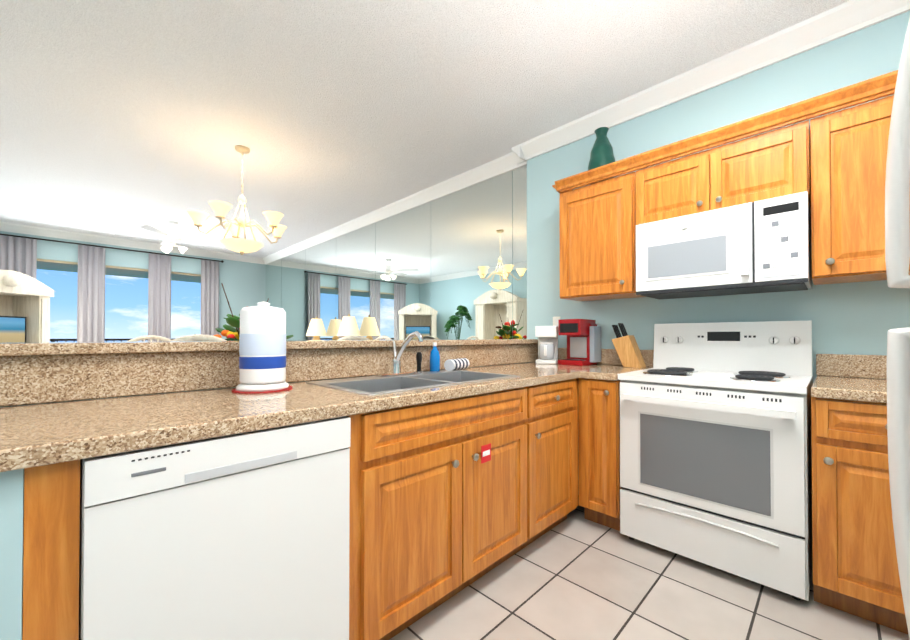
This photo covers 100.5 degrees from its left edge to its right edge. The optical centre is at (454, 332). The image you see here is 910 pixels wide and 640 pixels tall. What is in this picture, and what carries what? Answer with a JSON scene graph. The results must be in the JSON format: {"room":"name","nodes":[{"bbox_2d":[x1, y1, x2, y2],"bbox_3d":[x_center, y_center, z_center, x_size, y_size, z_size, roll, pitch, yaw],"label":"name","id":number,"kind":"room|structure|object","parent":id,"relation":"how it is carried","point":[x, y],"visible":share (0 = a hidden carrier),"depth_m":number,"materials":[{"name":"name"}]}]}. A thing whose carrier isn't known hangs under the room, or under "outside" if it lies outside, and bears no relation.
{"room":"kitchen","nodes":[
{"label":"kitchen","id":0,"kind":"room"},
{"bbox_2d":[37,261,200,282],"bbox_3d":[-6.166,-0.065,7.628,6.500,2.680,2.079,1,-1,-45],"label":"balcony","id":1,"kind":"object","parent":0,"point":[108,271],"visible":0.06,"depth_m":7.54,"materials":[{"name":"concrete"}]},
{"bbox_2d":[50,338,175,341],"bbox_3d":[-6.692,0.660,8.142,6.508,1.080,0.060,1,-1,-45],"label":"railing","id":2,"kind":"object","parent":1,"relation":"on","point":[74,340],"visible":0.04,"depth_m":7.69,"materials":[{"name":"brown metal"}]},
{"bbox_2d":[0,348,529,639],"bbox_3d":[-0.118,0.608,1.959,2.948,1.063,0.760,1,-1,-45],"label":"wall","id":3,"kind":"structure","parent":0,"point":[11,542],"depth_m":0.71,"materials":[{"name":"teal paint"}]},
{"bbox_2d":[0,339,537,355],"bbox_3d":[-0.427,0.060,2.239,2.998,0.036,0.415,1,-1,-45],"label":"bar","id":4,"kind":"object","parent":3,"relation":"on","point":[33,348],"visible":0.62,"depth_m":1.39,"materials":[{"name":"beige stone"}]},
{"bbox_2d":[0,0,849,257],"bbox_3d":[-2.210,-1.668,3.241,4.510,0.080,9.740,1,-1,-45],"label":"ceiling","id":5,"kind":"structure","parent":0,"point":[124,115],"depth_m":2.56,"materials":[{"name":"white paint"}]},
{"bbox_2d":[112,221,219,253],"bbox_3d":[-4.107,-1.381,5.500,1.298,0.449,1.240,1,-1,-45],"label":"ceiling fan","id":6,"kind":"object","parent":5,"relation":"hanging from","point":[172,238],"visible":1,"depth_m":5.37,"materials":[{"name":"grey"}]},
{"bbox_2d":[186,145,286,254],"bbox_3d":[-1.880,-1.154,3.354,0.788,0.944,0.779,1,-1,-45],"label":"dining chandelier","id":7,"kind":"object","parent":5,"relation":"hanging from","point":[235,242],"visible":1,"depth_m":3.25,"materials":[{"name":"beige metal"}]},
{"bbox_2d":[0,11,909,479],"bbox_3d":[-2.210,-0.238,3.227,4.510,2.780,9.740,1,-1,-45],"label":"wall","id":8,"kind":"structure","parent":0,"point":[854,317],"depth_m":2.38,"materials":[{"name":"teal paint"}]},
{"bbox_2d":[0,233,223,262],"bbox_3d":[-5.619,-1.417,6.458,2.920,0.050,0.122,1,-1,-45],"label":"curtain rod","id":9,"kind":"object","parent":8,"relation":"attached to","point":[222,261],"visible":0.96,"depth_m":6.24,"materials":[{"name":"brown metal"}]},
{"bbox_2d":[0,235,36,278],"bbox_3d":[-6.454,-0.133,5.556,0.402,2.555,0.076,1,-1,-45],"label":"panel","id":10,"kind":"object","parent":9,"relation":"hanging from","point":[18,254],"visible":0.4,"depth_m":5.58,"materials":[{"name":"grey fabric"}]},
{"bbox_2d":[77,245,104,341],"bbox_3d":[-5.888,-0.128,6.122,0.323,2.555,0.072,1,-1,-45],"label":"panel","id":11,"kind":"object","parent":9,"relation":"hanging from","point":[91,298],"visible":0.65,"depth_m":6.12,"materials":[{"name":"grey fabric"}]},
{"bbox_2d":[148,254,170,340],"bbox_3d":[-5.265,-0.121,6.744,0.323,2.555,0.072,1,-1,-45],"label":"panel","id":12,"kind":"object","parent":9,"relation":"hanging from","point":[159,294],"visible":0.65,"depth_m":6.74,"materials":[{"name":"grey fabric"}]},
{"bbox_2d":[201,260,218,335],"bbox_3d":[-4.721,-0.116,7.288,0.303,2.555,0.072,1,-1,-45],"label":"panel","id":13,"kind":"object","parent":9,"relation":"hanging from","point":[209,297],"visible":0.62,"depth_m":7.28,"materials":[{"name":"grey fabric"}]},
{"bbox_2d":[37,258,200,276],"bbox_3d":[-5.731,0.024,6.506,2.570,2.320,0.060,1,-1,-45],"label":"window","id":14,"kind":"structure","parent":8,"relation":"in","point":[106,266],"depth_m":6.46,"materials":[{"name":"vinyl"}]},
{"bbox_2d":[265,165,526,339],"bbox_3d":[-1.689,-0.215,5.720,0.006,2.542,6.677,1,-1,-45],"label":"mirror","id":15,"kind":"object","parent":8,"relation":"attached to","point":[452,265],"visible":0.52,"depth_m":4.35,"materials":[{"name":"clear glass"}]},
{"bbox_2d":[0,0,909,264],"bbox_3d":[-2.210,-1.570,3.240,4.270,0.114,9.500,1,-1,-45],"label":"crown molding","id":16,"kind":"structure","parent":8,"relation":"attached to","point":[840,21],"depth_m":2.65,"materials":[{"name":"white"}]},
{"bbox_2d":[553,316,559,325],"bbox_3d":[0.832,-0.077,3.099,0.004,0.115,0.070,1,-1,-45],"label":"electrical outlet plate","id":17,"kind":"object","parent":8,"relation":"attached to","point":[555,321],"visible":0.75,"depth_m":3.10,"materials":[{"name":"white plastic"}]},
{"bbox_2d":[556,155,644,300],"bbox_3d":[1.046,-0.663,2.652,0.340,0.828,0.522,1,-1,-45],"label":"upper cabinet","id":18,"kind":"object","parent":8,"relation":"attached to","point":[597,221],"depth_m":2.51,"materials":[{"name":"brown wood"}]},
{"bbox_2d":[588,127,614,184],"bbox_3d":[1.036,-1.220,2.671,0.184,0.420,0.184,1,-1,-45],"label":"vase","id":19,"kind":"object","parent":18,"relation":"on","point":[601,154],"visible":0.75,"depth_m":2.61,"materials":[{"name":"teal ceramic"}]},
{"bbox_2d":[636,98,811,224],"bbox_3d":[1.513,-0.868,2.187,0.340,0.426,0.792,1,-1,-45],"label":"upper cabinet","id":20,"kind":"object","parent":8,"relation":"attached to","point":[775,163],"depth_m":2.00,"materials":[{"name":"brown wood"}]},
{"bbox_2d":[636,191,811,299],"bbox_3d":[1.486,-0.440,2.141,0.432,0.423,0.760,1,-1,-45],"label":"microwave","id":21,"kind":"object","parent":20,"relation":"attached to","point":[762,246],"visible":1,"depth_m":1.96,"materials":[{"name":"white"}]},
{"bbox_2d":[808,70,909,284],"bbox_3d":[1.984,-0.672,1.714,0.340,0.828,0.531,1,-1,-45],"label":"upper cabinet","id":22,"kind":"object","parent":8,"relation":"attached to","point":[833,164],"depth_m":1.69,"materials":[{"name":"brown wood"}]},
{"bbox_2d":[390,480,909,639],"bbox_3d":[-2.210,1.182,3.213,4.510,0.060,9.740,1,-1,-45],"label":"floor","id":23,"kind":"structure","parent":0,"point":[575,575],"depth_m":1.59,"materials":[{"name":"tile"}]},
{"bbox_2d":[0,270,55,341],"bbox_3d":[-6.082,0.169,5.013,0.602,2.000,1.060,0,-1,5],"label":"entertainment center","id":24,"kind":"object","parent":23,"relation":"on","point":[24,307],"visible":0.33,"depth_m":5.33,"materials":[{"name":"white wood"}]},
{"bbox_2d":[126,335,169,341],"bbox_3d":[-2.791,0.588,3.511,0.480,1.135,0.534,1,-1,-45],"label":"dining chair","id":25,"kind":"object","parent":23,"relation":"on","point":[150,337],"visible":0.19,"depth_m":3.68,"materials":[{"name":"white wood"}]},
{"bbox_2d":[170,334,226,340],"bbox_3d":[-1.678,0.577,2.397,0.480,1.135,0.534,1,-1,-45],"label":"dining chair","id":26,"kind":"object","parent":23,"relation":"on","point":[199,337],"visible":0.08,"depth_m":2.21,"materials":[{"name":"white wood"}]},
{"bbox_2d":[79,416,350,639],"bbox_3d":[-0.742,0.698,1.174,0.600,0.868,0.586,1,-1,-45],"label":"dishwasher","id":27,"kind":"object","parent":23,"relation":"on","point":[242,536],"visible":0.96,"depth_m":0.94,"materials":[{"name":"white metal"}]},
{"bbox_2d":[22,378,577,639],"bbox_3d":[-0.242,0.700,1.701,2.211,0.873,0.668,1,-1,-45],"label":"base cabinet","id":28,"kind":"object","parent":23,"relation":"on","point":[449,498],"visible":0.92,"depth_m":1.40,"materials":[{"name":"brown wood"}]},
{"bbox_2d":[0,344,583,471],"bbox_3d":[-0.076,0.170,1.893,2.988,0.188,0.680,1,-1,-45],"label":"countertop","id":29,"kind":"structure","parent":28,"relation":"on","point":[40,434],"depth_m":1.21,"materials":[{"name":"beige stone"}]},
{"bbox_2d":[232,301,292,393],"bbox_3d":[-0.743,0.048,1.467,0.210,0.342,0.210,1,-1,-45],"label":"paper towel holder","id":30,"kind":"object","parent":29,"relation":"on","point":[262,351],"visible":1,"depth_m":1.40,"materials":[{"name":"white"}]},
{"bbox_2d":[375,331,422,376],"bbox_3d":[-0.231,0.105,1.934,0.285,0.227,0.276,1,-1,-45],"label":"chrome faucet","id":31,"kind":"object","parent":29,"relation":"on","point":[395,367],"visible":1,"depth_m":1.94,"materials":[{"name":"silver metal"}]},
{"bbox_2d":[306,370,518,394],"bbox_3d":[-0.163,0.316,1.818,0.900,0.195,0.520,1,-1,-45],"label":"steel double sink","id":32,"kind":"object","parent":29,"relation":"in","point":[371,385],"visible":0.19,"depth_m":1.82,"materials":[{"name":"grey metal"}]},
{"bbox_2d":[430,342,439,371],"bbox_3d":[-0.117,0.140,2.198,0.060,0.172,0.060,1,-1,-45],"label":"dish soap bottle","id":33,"kind":"object","parent":29,"relation":"on","point":[434,360],"visible":0.88,"depth_m":2.17,"materials":[{"name":"blue plastic"}]},
{"bbox_2d":[444,358,469,370],"bbox_3d":[0.014,0.192,2.307,0.069,0.070,0.180,0,-1,33],"label":"dish towel","id":34,"kind":"object","parent":29,"relation":"on","point":[456,364],"visible":1,"depth_m":2.25,"materials":[{"name":"white fabric"}]},
{"bbox_2d":[535,326,557,363],"bbox_3d":[0.707,0.090,2.911,0.156,0.285,0.212,0,-1,20],"label":"coffee maker","id":35,"kind":"object","parent":29,"relation":"on","point":[547,336],"visible":1,"depth_m":2.85,"materials":[{"name":"white plastic"}]},
{"bbox_2d":[558,319,600,365],"bbox_3d":[0.915,0.067,2.782,0.255,0.330,0.225,1,-1,-45],"label":"coffee maker","id":36,"kind":"object","parent":29,"relation":"on","point":[583,342],"visible":1,"depth_m":2.74,"materials":[{"name":"red plastic"}]},
{"bbox_2d":[338,335,369,339],"bbox_3d":[-0.957,0.584,3.119,0.480,1.135,0.534,1,-1,-45],"label":"dining chair","id":37,"kind":"object","parent":23,"relation":"on","point":[354,337],"visible":0.15,"depth_m":2.93,"materials":[{"name":"white wood"}]},
{"bbox_2d":[375,336,391,339],"bbox_3d":[-0.999,0.594,4.189,0.534,1.135,0.480,1,-1,-45],"label":"dining chair","id":38,"kind":"object","parent":23,"relation":"on","point":[383,337],"visible":0.15,"depth_m":4.34,"materials":[{"name":"white wood"}]},
{"bbox_2d":[578,378,620,530],"bbox_3d":[1.036,0.707,2.403,0.685,0.873,0.241,1,-1,-45],"label":"base cabinet","id":39,"kind":"object","parent":23,"relation":"on","point":[599,446],"visible":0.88,"depth_m":2.17,"materials":[{"name":"brown wood"}]},
{"bbox_2d":[584,349,653,380],"bbox_3d":[1.055,0.192,2.398,0.675,0.155,0.203,1,-1,-45],"label":"countertop","id":40,"kind":"structure","parent":39,"relation":"on","point":[610,365],"depth_m":2.52,"materials":[{"name":"beige stone"}]},
{"bbox_2d":[612,323,645,367],"bbox_3d":[1.174,0.080,2.562,0.100,0.298,0.196,1,-1,-45],"label":"knife block","id":41,"kind":"object","parent":40,"relation":"on","point":[627,350],"visible":1,"depth_m":2.53,"materials":[{"name":"brown wood"}]},
{"bbox_2d":[618,320,812,600],"bbox_3d":[1.380,0.537,2.025,0.707,1.205,0.764,1,-1,-45],"label":"range","id":42,"kind":"object","parent":23,"relation":"on","point":[715,450],"visible":1,"depth_m":1.81,"materials":[{"name":"white enameled metal"},{"name":"glass"},{"name":"black metal"}]},
{"bbox_2d":[811,397,908,634],"bbox_3d":[2.006,0.698,1.433,0.685,0.873,0.934,1,-1,-45],"label":"base cabinet","id":43,"kind":"object","parent":23,"relation":"on","point":[855,569],"visible":0.67,"depth_m":1.46,"materials":[{"name":"brown wood"}]},
{"bbox_2d":[811,354,886,402],"bbox_3d":[2.012,0.183,1.444,0.670,0.155,0.933,1,-1,-45],"label":"countertop","id":44,"kind":"structure","parent":43,"relation":"on","point":[839,376],"depth_m":1.83,"materials":[{"name":"beige stone"}]},
{"bbox_2d":[885,18,909,638],"bbox_3d":[0.655,0.264,0.009,0.760,1.712,0.804,1,-1,-45],"label":"refrigerator","id":45,"kind":"object","parent":23,"relation":"on","point":[897,221],"visible":1,"depth_m":0.50,"materials":[{"name":"white metal"}]},
{"bbox_3d":[-1.853,0.775,5.597,0.360,0.800,1.560,1,-1,-45],"label":"console table","id":46,"kind":"object","parent":23,"relation":"on","visible":0},
{"bbox_2d":[306,316,326,339],"bbox_3d":[-2.192,0.055,5.986,0.318,0.645,0.318,1,-1,-45],"label":"table lamp","id":47,"kind":"object","parent":46,"relation":"on","point":[316,329],"visible":0.71,"depth_m":5.90,"materials":[{"name":"beige fabric"}]},
{"bbox_2d":[337,314,360,335],"bbox_3d":[-1.478,0.048,5.271,0.318,0.645,0.318,1,-1,-45],"label":"table lamp","id":48,"kind":"object","parent":46,"relation":"on","point":[348,326],"visible":0.54,"depth_m":5.18,"materials":[{"name":"beige fabric"}]},
{"bbox_3d":[-1.874,0.773,3.313,1.800,0.760,1.000,1,-1,-45],"label":"dining table","id":49,"kind":"object","parent":23,"relation":"on","visible":0},
{"bbox_2d":[195,283,292,340],"bbox_3d":[-1.783,0.000,3.170,0.646,0.781,0.648,1,-1,-45],"label":"flower arrangement","id":50,"kind":"object","parent":49,"relation":"on","point":[230,333],"visible":0.19,"depth_m":3.09,"materials":[{"name":"green"}]},
{"label":"outside","id":51,"kind":"structure","parent":0,"visible":0},
{"bbox_2d":[50,340,147,341],"bbox_3d":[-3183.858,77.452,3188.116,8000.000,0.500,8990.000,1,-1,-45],"label":"sea","id":52,"kind":"structure","parent":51,"point":[105,341],"depth_m":3636.57,"materials":[{"name":"liquid"}]}
]}

